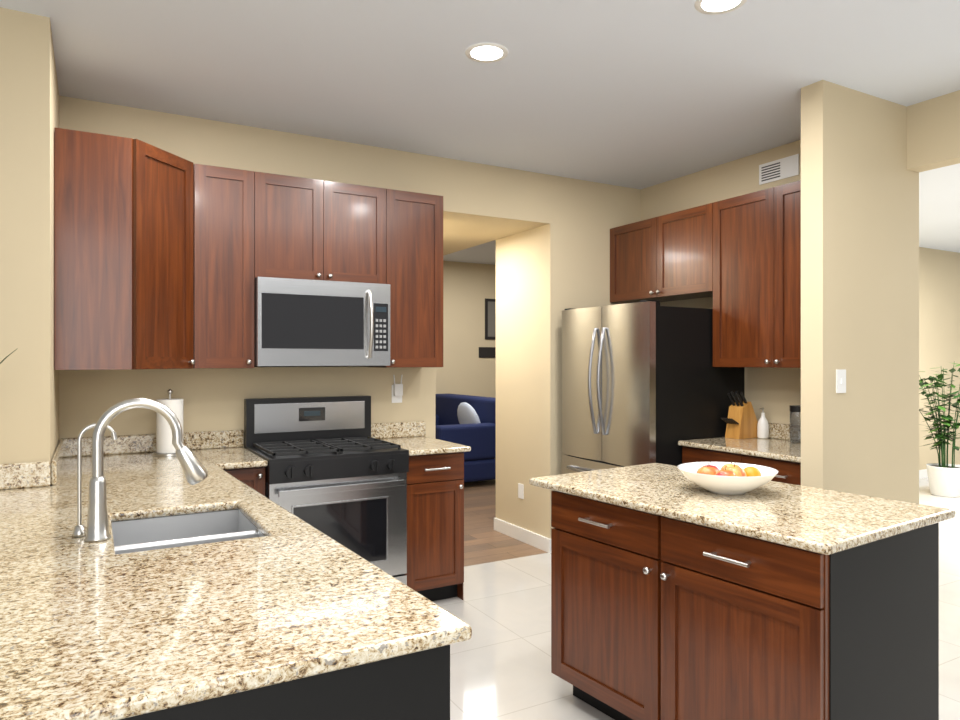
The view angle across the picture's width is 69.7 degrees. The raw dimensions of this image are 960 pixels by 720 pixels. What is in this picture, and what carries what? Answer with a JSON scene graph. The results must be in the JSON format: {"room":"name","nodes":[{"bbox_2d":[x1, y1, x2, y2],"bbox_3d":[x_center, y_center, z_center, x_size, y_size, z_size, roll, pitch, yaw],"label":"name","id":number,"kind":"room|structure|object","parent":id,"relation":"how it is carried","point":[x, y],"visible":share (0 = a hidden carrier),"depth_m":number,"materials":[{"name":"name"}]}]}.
{"room":"kitchen","nodes":[
{"label":"kitchen","id":0,"kind":"room"},
{"bbox_2d":[0,7,58,485],"bbox_3d":[-3.223,0.019,2.935,2.440,2.790,1.780,0,0,-29],"label":"wall","id":1,"kind":"structure","parent":0,"point":[29,374],"depth_m":2.72,"materials":[{"name":"beige paint"}]},
{"bbox_2d":[59,96,640,538],"bbox_3d":[-0.593,0.019,4.933,4.105,2.790,0.886,0,0,-29],"label":"wall","id":2,"kind":"structure","parent":0,"point":[213,399],"depth_m":4.52,"materials":[{"name":"beige paint"}]},
{"bbox_2d":[54,127,194,369],"bbox_3d":[-1.759,-0.495,3.449,0.609,1.070,0.617,0,0,-29],"label":"upper cabinet","id":3,"kind":"object","parent":2,"relation":"attached to","point":[123,253],"visible":1,"depth_m":3.17,"materials":[{"name":"brown wood"}]},
{"bbox_2d":[193,164,253,368],"bbox_3d":[-1.426,-0.495,3.789,0.305,1.070,0.352,0,0,-29],"label":"upper cabinet","id":4,"kind":"object","parent":2,"relation":"attached to","point":[223,267],"visible":1,"depth_m":3.67,"materials":[{"name":"brown wood"}]},
{"bbox_2d":[254,171,385,283],"bbox_3d":[-0.962,-0.741,4.051,0.762,0.580,0.352,0,0,-29],"label":"upper cabinet","id":5,"kind":"object","parent":2,"relation":"attached to","point":[310,229],"visible":0.96,"depth_m":3.91,"materials":[{"name":"brown wood"}]},
{"bbox_2d":[254,277,389,366],"bbox_3d":[-0.936,-0.208,4.006,0.758,0.484,0.456,0,0,-29],"label":"microwave","id":6,"kind":"object","parent":5,"relation":"attached to","point":[308,323],"visible":0.96,"depth_m":3.84,"materials":[{"name":"silver metal"}]},
{"bbox_2d":[383,189,442,367],"bbox_3d":[-0.464,-0.495,4.332,0.381,1.070,0.352,0,0,-29],"label":"upper cabinet","id":7,"kind":"object","parent":2,"relation":"attached to","point":[414,250],"visible":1,"depth_m":4.21,"materials":[{"name":"brown wood"}]},
{"bbox_2d":[494,518,546,551],"bbox_3d":[0.314,1.365,5.439,0.018,0.100,0.776,0,0,-29],"label":"baseboard","id":8,"kind":"structure","parent":2,"relation":"attached to","point":[538,541],"depth_m":5.40,"materials":[{"name":"white wood"}]},
{"bbox_2d":[518,483,523,498],"bbox_3d":[0.323,1.027,5.436,0.006,0.115,0.070,0,0,-29],"label":"outlet","id":9,"kind":"object","parent":2,"relation":"attached to","point":[521,491],"visible":1,"depth_m":5.42,"materials":[{"name":"white plastic"}]},
{"bbox_2d":[547,538,550,552],"bbox_3d":[0.901,1.365,5.300,0.903,0.100,0.016,0,0,-29],"label":"baseboard","id":10,"kind":"structure","parent":2,"relation":"attached to","point":[548,539],"depth_m":5.08,"materials":[{"name":"white wood"}]},
{"bbox_2d":[435,261,495,397],"bbox_3d":[-0.566,0.019,9.477,13.500,2.790,0.137,0,0,-29],"label":"wall","id":11,"kind":"structure","parent":0,"point":[468,289],"depth_m":9.65,"materials":[{"name":"beige paint"}]},
{"bbox_2d":[0,0,959,264],"bbox_3d":[2.207,-1.405,4.565,13.500,0.060,11.420,0,0,-29],"label":"ceiling","id":12,"kind":"structure","parent":0,"point":[638,94],"depth_m":3.27,"materials":[{"name":"white paint"}]},
{"bbox_2d":[465,43,507,62],"bbox_3d":[0.030,-1.373,3.071,0.194,0.004,0.194,0,0,-29],"label":"recessed light","id":13,"kind":"object","parent":12,"relation":"in","point":[486,52],"visible":1,"depth_m":3.06,"materials":[{"name":"white glass"}]},
{"bbox_2d":[694,0,746,14],"bbox_3d":[0.921,-1.373,2.633,0.194,0.004,0.194,0,0,-29],"label":"recessed light","id":14,"kind":"object","parent":12,"relation":"in","point":[720,6],"visible":1,"depth_m":2.66,"materials":[{"name":"white"}]},
{"bbox_2d":[435,156,549,255],"bbox_3d":[-0.947,-1.196,6.734,0.940,0.360,4.300,0,0,-29],"label":"soffit","id":15,"kind":"structure","parent":0,"point":[483,203],"depth_m":4.92,"materials":[{"name":"beige paint"}]},
{"bbox_2d":[464,479,547,566],"bbox_3d":[0.487,1.444,7.612,13.500,0.060,4.420,0,0,-29],"label":"floor","id":16,"kind":"structure","parent":0,"point":[485,541],"depth_m":5.62,"materials":[{"name":"brown wood"}]},
{"bbox_2d":[435,394,495,482],"bbox_3d":[-0.420,0.929,8.467,1.000,0.970,1.700,0,0,-29],"label":"sofa","id":17,"kind":"object","parent":16,"relation":"on","point":[468,420],"visible":0.44,"depth_m":7.80,"materials":[{"name":"blue fabric"}]},
{"bbox_2d":[457,402,481,440],"bbox_3d":[-0.127,0.715,8.150,0.200,0.456,0.480,0,0,-29],"label":"sofa pillow","id":18,"kind":"object","parent":17,"relation":"on","point":[469,412],"depth_m":8.09,"materials":[{"name":"white fabric"}]},
{"bbox_2d":[432,477,959,719],"bbox_3d":[3.183,1.444,2.836,13.500,0.060,7.450,0,0,-29],"label":"floor","id":19,"kind":"structure","parent":0,"point":[500,664],"depth_m":3.46,"materials":[{"name":"white tile"}]},
{"bbox_2d":[224,467,264,495],"bbox_3d":[-1.325,0.973,3.686,0.226,0.883,0.632,0,0,-29],"label":"base cabinet","id":20,"kind":"object","parent":19,"relation":"on","point":[253,478],"visible":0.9,"depth_m":3.46,"materials":[{"name":"brown wood"}]},
{"bbox_2d":[119,663,370,719],"bbox_3d":[-1.036,0.974,0.770,1.860,0.882,0.020,0,0,-29],"label":"base cabinet","id":21,"kind":"object","parent":19,"relation":"on","point":[342,694],"depth_m":1.17,"materials":[{"name":"black"}]},
{"bbox_2d":[194,509,449,719],"bbox_3d":[-0.728,0.974,2.317,0.190,0.882,2.410,0,0,-29],"label":"base cabinet","id":22,"kind":"object","parent":19,"relation":"on","point":[414,686],"depth_m":1.27,"materials":[{"name":"black"}]},
{"bbox_2d":[0,398,471,719],"bbox_3d":[-1.616,0.426,2.140,2.257,0.639,3.037,0,0,-29],"label":"countertop","id":23,"kind":"structure","parent":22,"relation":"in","point":[104,615],"depth_m":1.51,"materials":[{"name":"beige stone"}]},
{"bbox_2d":[72,398,207,542],"bbox_3d":[-0.984,0.303,2.006,0.353,0.392,0.116,0,0,-29],"label":"faucet","id":24,"kind":"object","parent":23,"relation":"on","point":[97,531],"depth_m":1.95,"materials":[{"name":"silver metal"}]},
{"bbox_2d":[152,389,182,456],"bbox_3d":[-1.653,0.325,3.672,0.170,0.348,0.170,0,0,-29],"label":"paper towel holder","id":25,"kind":"object","parent":23,"relation":"on","point":[165,447],"visible":0.73,"depth_m":3.61,"materials":[{"name":"white paper"}]},
{"bbox_2d":[244,395,408,584],"bbox_3d":[-0.872,0.817,3.889,0.756,1.195,0.699,0,0,-29],"label":"gas range","id":26,"kind":"object","parent":19,"relation":"on","point":[335,470],"visible":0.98,"depth_m":3.74,"materials":[{"name":"silver metal"}]},
{"bbox_2d":[405,452,463,600],"bbox_3d":[-0.393,0.973,4.208,0.382,0.883,0.638,0,0,-29],"label":"base cabinet","id":27,"kind":"object","parent":19,"relation":"on","point":[435,527],"visible":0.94,"depth_m":3.98,"materials":[{"name":"brown wood"}]},
{"bbox_2d":[371,421,470,455],"bbox_3d":[-0.384,0.465,4.208,0.403,0.130,0.647,0,0,-29],"label":"countertop","id":28,"kind":"structure","parent":27,"relation":"on","point":[412,438],"depth_m":4.38,"materials":[{"name":"beige stone"}]},
{"bbox_2d":[562,300,743,473],"bbox_3d":[1.151,0.518,4.807,0.943,1.792,0.906,0,0,-29],"label":"refrigerator","id":29,"kind":"object","parent":19,"relation":"on","point":[645,382],"visible":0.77,"depth_m":4.44,"materials":[{"name":"silver metal"}]},
{"bbox_2d":[682,446,800,484],"bbox_3d":[1.740,0.973,4.076,0.638,0.883,0.919,0,0,-29],"label":"base cabinet","id":30,"kind":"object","parent":19,"relation":"on","point":[789,472],"depth_m":3.89,"materials":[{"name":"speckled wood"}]},
{"bbox_2d":[678,423,800,462],"bbox_3d":[1.741,0.465,4.075,0.637,0.130,0.922,0,0,-29],"label":"countertop","id":31,"kind":"structure","parent":30,"relation":"on","point":[777,444],"depth_m":4.12,"materials":[{"name":"beige stone"}]},
{"bbox_2d":[721,391,757,438],"bbox_3d":[1.678,0.346,4.467,0.237,0.306,0.110,0,0,-29],"label":"knife block","id":32,"kind":"object","parent":31,"relation":"on","point":[741,421],"visible":1,"depth_m":4.44,"materials":[{"name":"brown wood"}]},
{"bbox_2d":[757,408,768,438],"bbox_3d":[1.828,0.401,4.448,0.072,0.196,0.072,0,0,-29],"label":"soap bottle","id":33,"kind":"object","parent":31,"relation":"on","point":[762,428],"visible":1,"depth_m":4.42,"materials":[{"name":"white"}]},
{"bbox_2d":[789,405,800,442],"bbox_3d":[1.947,0.386,4.211,0.102,0.225,0.102,0,0,-29],"label":"glass jar","id":34,"kind":"object","parent":31,"relation":"on","point":[795,423],"visible":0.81,"depth_m":4.18,"materials":[{"name":"white"}]},
{"bbox_2d":[551,490,938,719],"bbox_3d":[0.906,0.973,2.595,0.759,0.883,1.170,0,0,-34],"label":"base cabinet","id":35,"kind":"object","parent":19,"relation":"on","point":[655,617],"visible":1,"depth_m":2.23,"materials":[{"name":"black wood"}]},
{"bbox_2d":[529,463,955,554],"bbox_3d":[0.905,0.514,2.631,0.800,0.030,1.306,0,0,-34],"label":"countertop","id":36,"kind":"structure","parent":35,"relation":"on","point":[821,521],"depth_m":2.36,"materials":[{"name":"beige stone"}]},
{"bbox_2d":[677,460,777,494],"bbox_3d":[0.943,0.441,2.634,0.364,0.115,0.364,0,0,-29],"label":"fruit bowl","id":37,"kind":"object","parent":36,"relation":"on","point":[729,478],"visible":1,"depth_m":2.56,"materials":[{"name":"white ceramic"}]},
{"bbox_2d":[919,361,959,496],"bbox_3d":[4.804,0.697,7.310,0.770,1.435,0.797,0,0,-29],"label":"potted plant","id":38,"kind":"object","parent":19,"relation":"on","point":[943,477],"visible":0.98,"depth_m":7.21,"materials":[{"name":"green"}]},
{"bbox_2d":[641,140,918,503],"bbox_3d":[1.851,0.019,4.656,0.120,2.790,2.070,0,0,-29],"label":"wall","id":39,"kind":"structure","parent":0,"point":[774,393],"depth_m":4.47,"materials":[{"name":"beige paint"}]},
{"bbox_2d":[610,203,712,302],"bbox_3d":[1.386,-0.743,4.994,0.352,0.575,1.020,0,0,-29],"label":"upper cabinet","id":40,"kind":"object","parent":39,"relation":"attached to","point":[666,257],"visible":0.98,"depth_m":4.87,"materials":[{"name":"brown wood"}]},
{"bbox_2d":[713,180,800,367],"bbox_3d":[1.864,-0.495,4.147,0.352,1.070,0.925,0,0,-29],"label":"upper cabinet","id":41,"kind":"object","parent":39,"relation":"attached to","point":[756,278],"visible":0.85,"depth_m":4.18,"materials":[{"name":"brown wood"}]},
{"bbox_2d":[759,154,798,184],"bbox_3d":[1.913,-1.226,4.416,0.008,0.130,0.290,0,0,-29],"label":"air vent","id":42,"kind":"object","parent":39,"relation":"in","point":[780,169],"visible":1,"depth_m":4.41,"materials":[{"name":"white plastic"}]},
{"bbox_2d":[907,90,959,171],"bbox_3d":[3.572,-1.206,1.609,0.120,0.340,4.930,0,0,-29],"label":"header","id":43,"kind":"object","parent":39,"relation":"attached to","point":[933,133],"visible":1,"depth_m":3.61,"materials":[{"name":"beige paint"}]},
{"bbox_2d":[801,80,906,501],"bbox_3d":[1.962,0.019,3.600,0.725,2.790,0.120,0,0,-29],"label":"wall","id":44,"kind":"structure","parent":0,"point":[854,239],"depth_m":3.49,"materials":[{"name":"beige paint"}]},
{"bbox_2d":[836,369,845,392],"bbox_3d":[1.802,0.101,3.434,0.073,0.117,0.011,0,0,-29],"label":"light switch","id":45,"kind":"object","parent":44,"relation":"attached to","point":[840,380],"visible":1,"depth_m":3.43,"materials":[{"name":"white plastic"}]},
{"bbox_2d":[919,464,959,478],"bbox_3d":[4.205,1.365,7.681,6.955,0.100,0.016,0,0,-29],"label":"baseboard","id":46,"kind":"structure","parent":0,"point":[922,473],"depth_m":8.32,"materials":[{"name":"white"}]},
{"bbox_2d":[919,247,959,469],"bbox_3d":[4.172,0.019,7.741,6.955,2.790,0.120,0,0,-29],"label":"wall","id":47,"kind":"structure","parent":0,"point":[939,308],"depth_m":8.51,"materials":[{"name":"beige paint"}]}
]}

